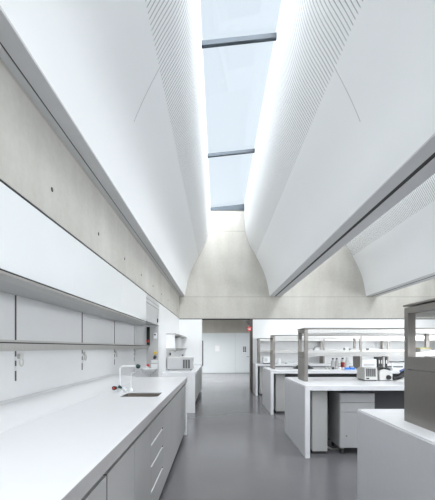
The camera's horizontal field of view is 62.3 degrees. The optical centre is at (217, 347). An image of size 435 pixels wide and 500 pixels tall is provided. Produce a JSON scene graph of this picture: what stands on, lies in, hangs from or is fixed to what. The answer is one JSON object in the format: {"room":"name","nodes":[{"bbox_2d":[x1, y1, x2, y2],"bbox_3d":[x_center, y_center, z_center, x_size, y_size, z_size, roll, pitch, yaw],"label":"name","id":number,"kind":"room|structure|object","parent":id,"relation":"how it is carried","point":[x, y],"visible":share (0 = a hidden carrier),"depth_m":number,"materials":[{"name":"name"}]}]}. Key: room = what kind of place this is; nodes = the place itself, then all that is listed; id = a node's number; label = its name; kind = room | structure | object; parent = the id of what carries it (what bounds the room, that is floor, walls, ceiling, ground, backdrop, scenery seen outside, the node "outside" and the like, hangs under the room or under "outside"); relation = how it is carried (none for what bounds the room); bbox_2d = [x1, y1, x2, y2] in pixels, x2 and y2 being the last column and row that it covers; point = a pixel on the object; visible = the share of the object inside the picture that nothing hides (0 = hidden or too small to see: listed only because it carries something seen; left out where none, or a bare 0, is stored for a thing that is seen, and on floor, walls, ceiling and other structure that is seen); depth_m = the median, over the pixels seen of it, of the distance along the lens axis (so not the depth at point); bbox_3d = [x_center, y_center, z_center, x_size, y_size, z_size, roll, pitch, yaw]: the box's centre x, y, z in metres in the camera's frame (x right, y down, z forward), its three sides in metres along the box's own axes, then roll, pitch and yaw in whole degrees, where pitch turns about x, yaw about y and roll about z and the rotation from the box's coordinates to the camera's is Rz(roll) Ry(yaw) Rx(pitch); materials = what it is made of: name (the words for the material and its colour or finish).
{"room":"laboratory","nodes":[
{"label":"laboratory","id":0,"kind":"room"},
{"bbox_2d":[0,57,178,400],"bbox_3d":[-1.649,-1.700,3.850,0.902,6.200,14.900,0,0,0],"label":"wall","id":1,"kind":"structure","parent":0,"point":[35,162],"depth_m":3.34,"materials":[{"name":"concrete"}]},
{"bbox_2d":[15,295,16,380],"bbox_3d":[-1.686,-0.078,3.010,0.008,0.716,0.024,0,0,0],"label":"upright","id":2,"kind":"object","parent":1,"relation":"attached to","point":[15,295],"visible":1,"depth_m":3.01,"materials":[{"name":"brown metal"}]},
{"bbox_2d":[17,354,23,366],"bbox_3d":[-1.673,0.110,3.060,0.029,0.110,0.064,0,0,0],"label":"wall hook","id":3,"kind":"object","parent":2,"relation":"attached to","point":[19,356],"visible":1,"depth_m":3.04,"materials":[{"name":"white plastic"}]},
{"bbox_2d":[0,339,53,350],"bbox_3d":[-1.544,-0.013,2.292,0.287,0.077,1.571,0,0,0],"label":"niche shelf","id":4,"kind":"object","parent":1,"relation":"attached to","point":[5,345],"visible":1,"depth_m":2.62,"materials":[{"name":"laminate"}]},
{"bbox_2d":[0,182,73,297],"bbox_3d":[-1.443,-0.664,2.257,0.490,0.503,1.503,0,0,0],"label":"upper cabinet","id":5,"kind":"object","parent":1,"relation":"attached to","point":[37,255],"visible":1,"depth_m":2.36,"materials":[{"name":"white laminate"}]},
{"bbox_2d":[17,238,120,313],"bbox_3d":[-1.443,-0.664,3.750,0.490,0.503,1.478,0,0,0],"label":"upper cabinet","id":6,"kind":"object","parent":1,"relation":"attached to","point":[97,285],"visible":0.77,"depth_m":3.54,"materials":[{"name":"white laminate"}]},
{"bbox_2d":[0,374,141,432],"bbox_3d":[-1.448,0.469,3.645,0.485,0.102,4.290,0,0,0],"label":"trim","id":7,"kind":"structure","parent":1,"relation":"attached to","point":[15,412],"depth_m":3.10,"materials":[{"name":"white laminate"}]},
{"bbox_2d":[53,341,106,349],"bbox_3d":[-1.544,-0.013,3.815,0.287,0.077,1.466,0,0,0],"label":"niche shelf","id":8,"kind":"object","parent":1,"relation":"attached to","point":[57,345],"visible":0.91,"depth_m":3.63,"materials":[{"name":"laminate"}]},
{"bbox_2d":[82,313,82,369],"bbox_3d":[-1.686,-0.078,4.490,0.008,0.716,0.024,0,0,0],"label":"upright","id":9,"kind":"object","parent":1,"relation":"attached to","point":[82,313],"visible":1,"depth_m":4.49,"materials":[{"name":"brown metal"}]},
{"bbox_2d":[0,179,178,317],"bbox_3d":[-1.548,-0.926,3.850,0.684,0.018,14.900,0,0,0],"label":"trim","id":10,"kind":"structure","parent":1,"relation":"attached to","point":[4,183],"depth_m":2.80,"materials":[{"name":"grey metal"}]},
{"bbox_2d":[0,6,183,295],"bbox_3d":[-1.114,-1.612,3.850,0.172,0.016,14.900,0,0,0],"label":"ceiling beam","id":11,"kind":"structure","parent":1,"relation":"attached to","point":[14,52],"depth_m":2.54,"materials":[{"name":"grey"}]},
{"bbox_2d":[114,321,114,364],"bbox_3d":[-1.686,-0.078,5.900,0.008,0.716,0.024,0,0,0],"label":"upright","id":12,"kind":"object","parent":1,"relation":"attached to","point":[114,321],"visible":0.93,"depth_m":5.89,"materials":[{"name":"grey metal"}]},
{"bbox_2d":[83,274,145,322],"bbox_3d":[-1.443,-0.664,5.265,0.490,0.503,1.548,0,0,0],"label":"upper cabinet","id":13,"kind":"object","parent":1,"relation":"attached to","point":[133,298],"visible":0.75,"depth_m":5.07,"materials":[{"name":"white laminate"}]},
{"bbox_2d":[107,343,133,348],"bbox_3d":[-1.544,-0.013,5.295,0.287,0.077,1.486,0,0,0],"label":"niche shelf","id":14,"kind":"object","parent":1,"relation":"attached to","point":[109,346],"visible":0.77,"depth_m":5.20,"materials":[{"name":"laminate"}]},
{"bbox_2d":[122,293,158,325],"bbox_3d":[-1.437,-0.683,6.705,0.503,0.466,1.320,0,0,0],"label":"upper cabinet","id":15,"kind":"object","parent":1,"relation":"attached to","point":[152,306],"visible":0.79,"depth_m":6.65,"materials":[{"name":"white laminate"}]},
{"bbox_2d":[134,344,148,348],"bbox_3d":[-1.544,-0.013,6.685,0.287,0.077,1.286,0,0,0],"label":"niche shelf","id":16,"kind":"object","parent":1,"relation":"attached to","point":[136,346],"visible":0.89,"depth_m":6.63,"materials":[{"name":"laminate"}]},
{"bbox_2d":[146,327,158,376],"bbox_3d":[-1.325,0.438,7.315,0.243,1.725,0.106,0,0,0],"label":"panel","id":17,"kind":"object","parent":1,"relation":"attached to","point":[152,340],"visible":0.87,"depth_m":7.32,"materials":[{"name":"white plastic"}]},
{"bbox_2d":[141,366,155,373],"bbox_3d":[-1.360,0.451,7.139,0.320,0.158,0.358,0,0,0],"label":"basin","id":18,"kind":"object","parent":17,"relation":"attached to","point":[146,369],"visible":1,"depth_m":7.03,"materials":[{"name":"white ceramic"}]},
{"bbox_2d":[166,333,186,338],"bbox_3d":[-1.082,-0.285,9.852,0.234,0.100,2.905,0,0,0],"label":"wall shelf","id":19,"kind":"object","parent":1,"relation":"attached to","point":[175,334],"visible":0.66,"depth_m":9.00,"materials":[{"name":"laminate"}]},
{"bbox_2d":[166,348,186,351],"bbox_3d":[-1.082,0.065,9.852,0.234,0.100,2.905,0,0,0],"label":"wall shelf","id":20,"kind":"object","parent":1,"relation":"attached to","point":[167,349],"visible":0.94,"depth_m":8.50,"materials":[{"name":"laminate"}]},
{"bbox_2d":[166,335,174,347],"bbox_3d":[-1.099,-0.142,8.428,0.199,0.315,0.015,0,0,0],"label":"divider","id":21,"kind":"object","parent":20,"relation":"on","point":[170,339],"visible":1,"depth_m":8.42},
{"bbox_2d":[175,337,180,347],"bbox_3d":[-1.099,-0.142,9.908,0.199,0.315,0.015,0,0,0],"label":"divider","id":22,"kind":"object","parent":20,"relation":"on","point":[177,339],"visible":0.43,"depth_m":9.90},
{"bbox_2d":[0,0,209,295],"bbox_3d":[-1.165,-3.080,3.850,1.870,2.940,14.900,0,0,0],"label":"ceiling","id":23,"kind":"structure","parent":0,"point":[129,74],"depth_m":3.59,"materials":[{"name":"white paint"}]},
{"bbox_2d":[202,320,249,372],"bbox_3d":[0.750,-0.300,19.900,8.100,3.400,0.200,0,0,0],"label":"wall","id":24,"kind":"structure","parent":0,"point":[208,326],"depth_m":19.80,"materials":[{"name":"concrete"}]},
{"bbox_2d":[202,332,245,372],"bbox_3d":[0.275,0.278,19.755,2.550,2.225,0.090,0,0,0],"label":"door","id":25,"kind":"structure","parent":24,"relation":"in","point":[222,361],"depth_m":19.74,"materials":[{"name":"white paint"}]},
{"bbox_2d":[236,333,249,372],"bbox_3d":[1.795,0.300,19.738,1.610,2.180,0.124,0,0,0],"label":"door","id":26,"kind":"structure","parent":24,"relation":"in","point":[242,339],"depth_m":19.74,"materials":[{"name":"metal"}]},
{"bbox_2d":[159,373,356,499],"bbox_3d":[2.360,1.500,8.100,11.320,0.200,23.800,0,0,0],"label":"floor","id":27,"kind":"structure","parent":0,"point":[232,448],"depth_m":4.50,"materials":[{"name":"grey concrete"}]},
{"bbox_2d":[0,377,186,499],"bbox_3d":[-0.844,0.938,2.295,0.710,0.925,6.990,0,0,0],"label":"countertop","id":28,"kind":"structure","parent":27,"relation":"on","point":[61,454],"depth_m":1.82,"materials":[{"name":"white laminate"}]},
{"bbox_2d":[112,364,139,391],"bbox_3d":[-0.972,0.326,3.839,0.289,0.299,0.102,0,0,0],"label":"faucet","id":29,"kind":"object","parent":28,"relation":"on","point":[119,388],"visible":0.98,"depth_m":3.84,"materials":[{"name":"white metal"}]},
{"bbox_2d":[121,393,160,396],"bbox_3d":[-0.765,0.605,3.645,0.367,0.241,0.347,0,0,0],"label":"sink","id":30,"kind":"object","parent":28,"relation":"in","point":[128,394],"visible":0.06,"depth_m":3.82,"materials":[{"name":"metal"}]},
{"bbox_2d":[81,474,106,499],"bbox_3d":[-0.820,0.974,1.379,0.620,0.852,0.576,0,0,0],"label":"base cabinet","id":31,"kind":"object","parent":27,"relation":"on","point":[98,491],"visible":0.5,"depth_m":1.56,"materials":[{"name":"grey laminate"}]},
{"bbox_2d":[104,443,133,499],"bbox_3d":[-0.820,0.974,1.942,0.620,0.852,0.547,0,0,0],"label":"base cabinet","id":32,"kind":"object","parent":27,"relation":"on","point":[120,476],"visible":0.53,"depth_m":1.93,"materials":[{"name":"grey laminate"}]},
{"bbox_2d":[132,424,150,499],"bbox_3d":[-0.820,0.974,2.488,0.620,0.852,0.544,0,0,0],"label":"base cabinet","id":33,"kind":"object","parent":27,"relation":"on","point":[142,443],"visible":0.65,"depth_m":2.48,"materials":[{"name":"grey laminate"}]},
{"bbox_2d":[149,410,162,499],"bbox_3d":[-0.820,0.974,3.061,0.621,0.852,0.599,0,0,0],"label":"base cabinet","id":34,"kind":"object","parent":27,"relation":"on","point":[156,423],"visible":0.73,"depth_m":3.06,"materials":[{"name":"grey laminate"}]},
{"bbox_2d":[162,401,170,486],"bbox_3d":[-0.820,0.974,3.660,0.620,0.852,0.599,0,0,0],"label":"base cabinet","id":35,"kind":"object","parent":27,"relation":"on","point":[167,409],"visible":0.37,"depth_m":3.60,"materials":[{"name":"grey laminate"}]},
{"bbox_2d":[170,394,176,465],"bbox_3d":[-0.820,0.974,4.261,0.620,0.852,0.599,0,0,0],"label":"base cabinet","id":36,"kind":"object","parent":27,"relation":"on","point":[173,400],"visible":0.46,"depth_m":4.17,"materials":[{"name":"grey laminate"}]},
{"bbox_2d":[176,388,181,450],"bbox_3d":[-0.820,0.974,4.861,0.620,0.852,0.599,0,0,0],"label":"base cabinet","id":37,"kind":"object","parent":27,"relation":"on","point":[179,393],"visible":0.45,"depth_m":4.83,"materials":[{"name":"grey laminate"}]},
{"bbox_2d":[161,365,201,412],"bbox_3d":[-0.839,0.968,9.502,0.718,0.865,3.605,0,0,0],"label":"countertop","id":38,"kind":"structure","parent":27,"relation":"on","point":[190,374],"depth_m":7.70,"materials":[{"name":"white laminate"}]},
{"bbox_2d":[167,357,193,369],"bbox_3d":[-0.872,0.379,8.632,0.613,0.312,0.436,0,0,0],"label":"microwave","id":39,"kind":"object","parent":38,"relation":"on","point":[173,363],"visible":0.91,"depth_m":8.42,"materials":[{"name":"white plastic"}]},
{"bbox_2d":[182,384,185,437],"bbox_3d":[-0.820,0.974,5.457,0.620,0.852,0.592,0,0,0],"label":"base cabinet","id":40,"kind":"object","parent":27,"relation":"on","point":[184,385],"visible":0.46,"depth_m":5.40,"materials":[{"name":"grey laminate"}]},
{"bbox_2d":[195,374,196,401],"bbox_3d":[-0.840,0.997,8.200,0.680,0.807,0.884,0,0,0],"label":"base cabinet","id":41,"kind":"object","parent":27,"relation":"on","point":[196,374],"visible":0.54,"depth_m":8.18,"materials":[{"name":"grey laminate"}]},
{"bbox_2d":[196,371,198,396],"bbox_3d":[-0.840,0.997,9.085,0.680,0.807,0.884,0,0,0],"label":"base cabinet","id":42,"kind":"object","parent":27,"relation":"on","point":[197,373],"visible":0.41,"depth_m":9.00,"materials":[{"name":"grey laminate"}]},
{"bbox_2d":[200,368,201,389],"bbox_3d":[-0.840,0.997,10.855,0.680,0.807,0.884,0,0,0],"label":"base cabinet","id":43,"kind":"object","parent":27,"relation":"on","point":[200,368],"visible":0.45,"depth_m":10.59,"materials":[{"name":"grey laminate"}]},
{"bbox_2d":[253,363,402,395],"bbox_3d":[4.352,0.943,10.860,6.496,0.915,0.840,0,0,0],"label":"lab bench","id":44,"kind":"object","parent":27,"relation":"on","point":[257,368],"visible":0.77,"depth_m":10.61,"materials":[{"name":"grey laminate"}]},
{"bbox_2d":[262,357,269,363],"bbox_3d":[1.455,0.380,10.708,0.210,0.210,0.224,0,0,0],"label":"balance","id":45,"kind":"object","parent":44,"relation":"on","point":[265,360],"visible":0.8,"depth_m":10.60,"materials":[{"name":"white plastic"}]},
{"bbox_2d":[253,363,402,365],"bbox_3d":[4.355,0.515,10.860,6.490,0.060,0.840,0,0,0],"label":"countertop","id":46,"kind":"structure","parent":44,"relation":"on","point":[282,364],"depth_m":10.44,"materials":[{"name":"white laminate"}]},
{"bbox_2d":[257,338,434,363],"bbox_3d":[4.190,0.102,11.070,5.912,0.766,0.392,0,0,0],"label":"shelf unit","id":47,"kind":"object","parent":44,"relation":"on","point":[321,358],"visible":0.59,"depth_m":10.88,"materials":[{"name":"metal"}]},
{"bbox_2d":[262,367,400,414],"bbox_3d":[3.277,0.943,8.180,4.346,0.915,1.360,0,0,0],"label":"lab bench","id":48,"kind":"object","parent":27,"relation":"on","point":[273,380],"visible":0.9,"depth_m":7.67,"materials":[{"name":"grey laminate"}]},
{"bbox_2d":[263,367,400,373],"bbox_3d":[3.280,0.515,8.180,4.340,0.060,1.360,0,0,0],"label":"countertop","id":49,"kind":"structure","parent":48,"relation":"on","point":[278,370],"depth_m":7.50,"materials":[{"name":"white laminate"}]},
{"bbox_2d":[331,358,334,368],"bbox_3d":[2.660,0.365,8.300,0.090,0.240,0.089,0,0,0],"label":"bottle","id":50,"kind":"object","parent":48,"relation":"on","point":[332,360],"visible":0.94,"depth_m":8.26,"materials":[{"name":"grey plastic"}]},
{"bbox_2d":[335,358,338,368],"bbox_3d":[2.760,0.365,8.330,0.080,0.240,0.079,0,0,0],"label":"bottle","id":51,"kind":"object","parent":48,"relation":"on","point":[336,360],"visible":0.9,"depth_m":8.31,"materials":[{"name":"grey plastic"}]},
{"bbox_2d":[341,358,344,368],"bbox_3d":[2.880,0.360,8.280,0.092,0.250,0.091,0,0,0],"label":"bottle","id":52,"kind":"object","parent":48,"relation":"on","point":[342,360],"visible":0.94,"depth_m":8.24,"materials":[{"name":"white plastic"}]},
{"bbox_2d":[345,358,348,366],"bbox_3d":[2.990,0.360,8.300,0.084,0.250,0.083,0,0,0],"label":"bottle","id":53,"kind":"object","parent":48,"relation":"on","point":[347,360],"visible":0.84,"depth_m":8.27,"materials":[{"name":"white plastic"}]},
{"bbox_2d":[270,335,434,368],"bbox_3d":[3.215,0.102,8.270,3.962,0.766,0.432,0,0,0],"label":"shelf unit","id":54,"kind":"object","parent":48,"relation":"on","point":[357,360],"visible":0.78,"depth_m":8.06,"materials":[{"name":"metal"}]},
{"bbox_2d":[362,359,376,366],"bbox_3d":[3.430,0.375,8.277,0.340,0.220,0.285,0,0,0],"label":"instrument case","id":55,"kind":"object","parent":48,"relation":"on","point":[365,362],"visible":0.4,"depth_m":8.14,"materials":[{"name":"white plastic"}]},
{"bbox_2d":[374,357,379,366],"bbox_3d":[3.666,0.350,8.278,0.042,0.270,0.243,0,0,0],"label":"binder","id":56,"kind":"object","parent":48,"relation":"on","point":[376,358],"visible":0.56,"depth_m":8.16,"materials":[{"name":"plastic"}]},
{"bbox_2d":[380,357,382,366],"bbox_3d":[3.721,0.350,8.278,0.042,0.270,0.243,0,0,0],"label":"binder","id":57,"kind":"object","parent":48,"relation":"on","point":[381,358],"visible":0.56,"depth_m":8.16,"materials":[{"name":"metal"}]},
{"bbox_2d":[388,361,403,368],"bbox_3d":[4.100,0.396,8.175,0.440,0.179,0.250,0,0,0],"label":"stand","id":58,"kind":"object","parent":48,"relation":"on","point":[391,367],"visible":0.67,"depth_m":8.16,"materials":[{"name":"white plastic"}]},
{"bbox_2d":[327,446,339,450],"bbox_3d":[1.624,1.272,5.030,0.278,0.254,0.328,0,0,0],"label":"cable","id":59,"kind":"object","parent":27,"relation":"on","point":[328,447],"visible":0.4,"depth_m":4.91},
{"bbox_2d":[285,377,403,457],"bbox_3d":[3.277,0.943,5.230,4.346,0.915,1.360,0,0,0],"label":"lab bench","id":60,"kind":"object","parent":27,"relation":"on","point":[306,403],"visible":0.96,"depth_m":4.79,"materials":[{"name":"grey laminate"}]},
{"bbox_2d":[285,377,403,390],"bbox_3d":[3.280,0.515,5.230,4.340,0.060,1.360,0,0,0],"label":"countertop","id":61,"kind":"structure","parent":60,"relation":"on","point":[314,383],"depth_m":4.72,"materials":[{"name":"white laminate"}]},
{"bbox_2d":[297,328,434,381],"bbox_3d":[3.215,0.102,5.340,3.962,0.766,0.432,0,0,0],"label":"shelf unit","id":62,"kind":"object","parent":60,"relation":"on","point":[302,356],"visible":0.9,"depth_m":5.13,"materials":[{"name":"metal"}]},
{"bbox_2d":[416,348,430,351],"bbox_3d":[3.005,0.035,5.300,0.156,0.065,0.206,0,0,0],"label":"storage box","id":63,"kind":"object","parent":62,"relation":"on","point":[417,349],"visible":0.74,"depth_m":5.20,"materials":[{"name":"white plastic"}]},
{"bbox_2d":[357,367,376,380],"bbox_3d":[2.220,0.388,5.353,0.180,0.195,0.314,0,0,0],"label":"centrifuge","id":64,"kind":"object","parent":60,"relation":"on","point":[363,373],"visible":0.98,"depth_m":5.21,"materials":[{"name":"white plastic"}]},
{"bbox_2d":[377,367,392,380],"bbox_3d":[2.445,0.388,5.348,0.210,0.195,0.265,0,0,0],"label":"mixer","id":65,"kind":"object","parent":60,"relation":"on","point":[383,373],"visible":0.91,"depth_m":5.24,"materials":[{"name":"white plastic"}]},
{"bbox_2d":[392,368,403,380],"bbox_3d":[2.672,0.391,5.261,0.228,0.189,0.121,0,0,0],"label":"instrument","id":66,"kind":"object","parent":60,"relation":"on","point":[400,375],"visible":0.66,"depth_m":5.23,"materials":[{"name":"black plastic"}]},
{"bbox_2d":[329,391,374,452],"bbox_3d":[1.827,1.000,4.942,0.455,0.800,0.496,0,0,0],"label":"drawer pedestal","id":67,"kind":"object","parent":27,"relation":"on","point":[343,405],"visible":0.67,"depth_m":4.70,"materials":[{"name":"grey metal"}]},
{"bbox_2d":[357,409,434,499],"bbox_3d":[3.277,0.943,2.158,4.346,0.915,1.375,0,0,0],"label":"lab bench","id":68,"kind":"object","parent":27,"relation":"on","point":[396,456],"visible":0.97,"depth_m":2.31,"materials":[{"name":"grey laminate"}]},
{"bbox_2d":[358,409,434,444],"bbox_3d":[3.280,0.515,2.158,4.340,0.060,1.375,0,0,0],"label":"countertop","id":69,"kind":"structure","parent":68,"relation":"on","point":[394,417],"depth_m":2.36,"materials":[{"name":"white laminate"}]},
{"bbox_2d":[403,298,434,431],"bbox_3d":[3.215,0.102,2.140,3.962,0.766,0.512,0,0,0],"label":"shelf unit","id":70,"kind":"object","parent":68,"relation":"on","point":[419,372],"visible":1,"depth_m":2.24,"materials":[{"name":"metal"}]},
{"bbox_2d":[179,211,434,391],"bbox_3d":[2.960,-1.465,11.425,10.120,5.730,0.250,0,0,0],"label":"wall","id":71,"kind":"structure","parent":0,"point":[227,280],"depth_m":11.30,"materials":[{"name":"concrete"}]},
{"bbox_2d":[202,319,249,319],"bbox_3d":[3.260,-0.897,11.435,8.920,0.035,0.170,0,0,0],"label":"trim","id":72,"kind":"structure","parent":71,"relation":"attached to","point":[202,319],"depth_m":11.35,"materials":[{"name":"grey metal"}]},
{"bbox_2d":[250,319,252,391],"bbox_3d":[1.067,0.250,11.415,0.075,2.300,0.270,0,0,0],"label":"trim","id":73,"kind":"structure","parent":71,"relation":"attached to","point":[251,324],"depth_m":11.28,"materials":[{"name":"brown metal"}]},
{"bbox_2d":[270,133,434,295],"bbox_3d":[1.820,-1.612,3.850,0.364,0.016,14.900,0,0,0],"label":"ceiling beam","id":74,"kind":"structure","parent":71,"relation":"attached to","point":[420,166],"depth_m":4.07,"materials":[{"name":"grey paint"}]},
{"bbox_2d":[367,272,434,295],"bbox_3d":[4.850,-1.612,3.850,0.364,0.016,14.900,0,0,0],"label":"trim","id":75,"kind":"structure","parent":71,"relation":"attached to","point":[432,275],"depth_m":9.17,"materials":[{"name":"grey"}]},
{"bbox_2d":[244,0,434,294],"bbox_3d":[1.820,-3.080,3.850,1.960,2.940,14.900,0,0,0],"label":"ceiling","id":76,"kind":"structure","parent":0,"point":[349,98],"depth_m":4.03,"materials":[{"name":"white paint"}]},
{"bbox_2d":[201,32,276,210],"bbox_3d":[0.305,-4.393,3.950,1.070,0.205,15.100,0,0,0],"label":"window frame","id":77,"kind":"structure","parent":76,"relation":"attached to","point":[267,37],"depth_m":5.14,"materials":[{"name":"grey metal"}]},
{"bbox_2d":[346,174,434,295],"bbox_3d":[4.850,-3.080,3.850,1.960,2.940,14.900,0,0,0],"label":"ceiling","id":78,"kind":"structure","parent":0,"point":[398,248],"depth_m":8.63,"materials":[{"name":"white paint"}]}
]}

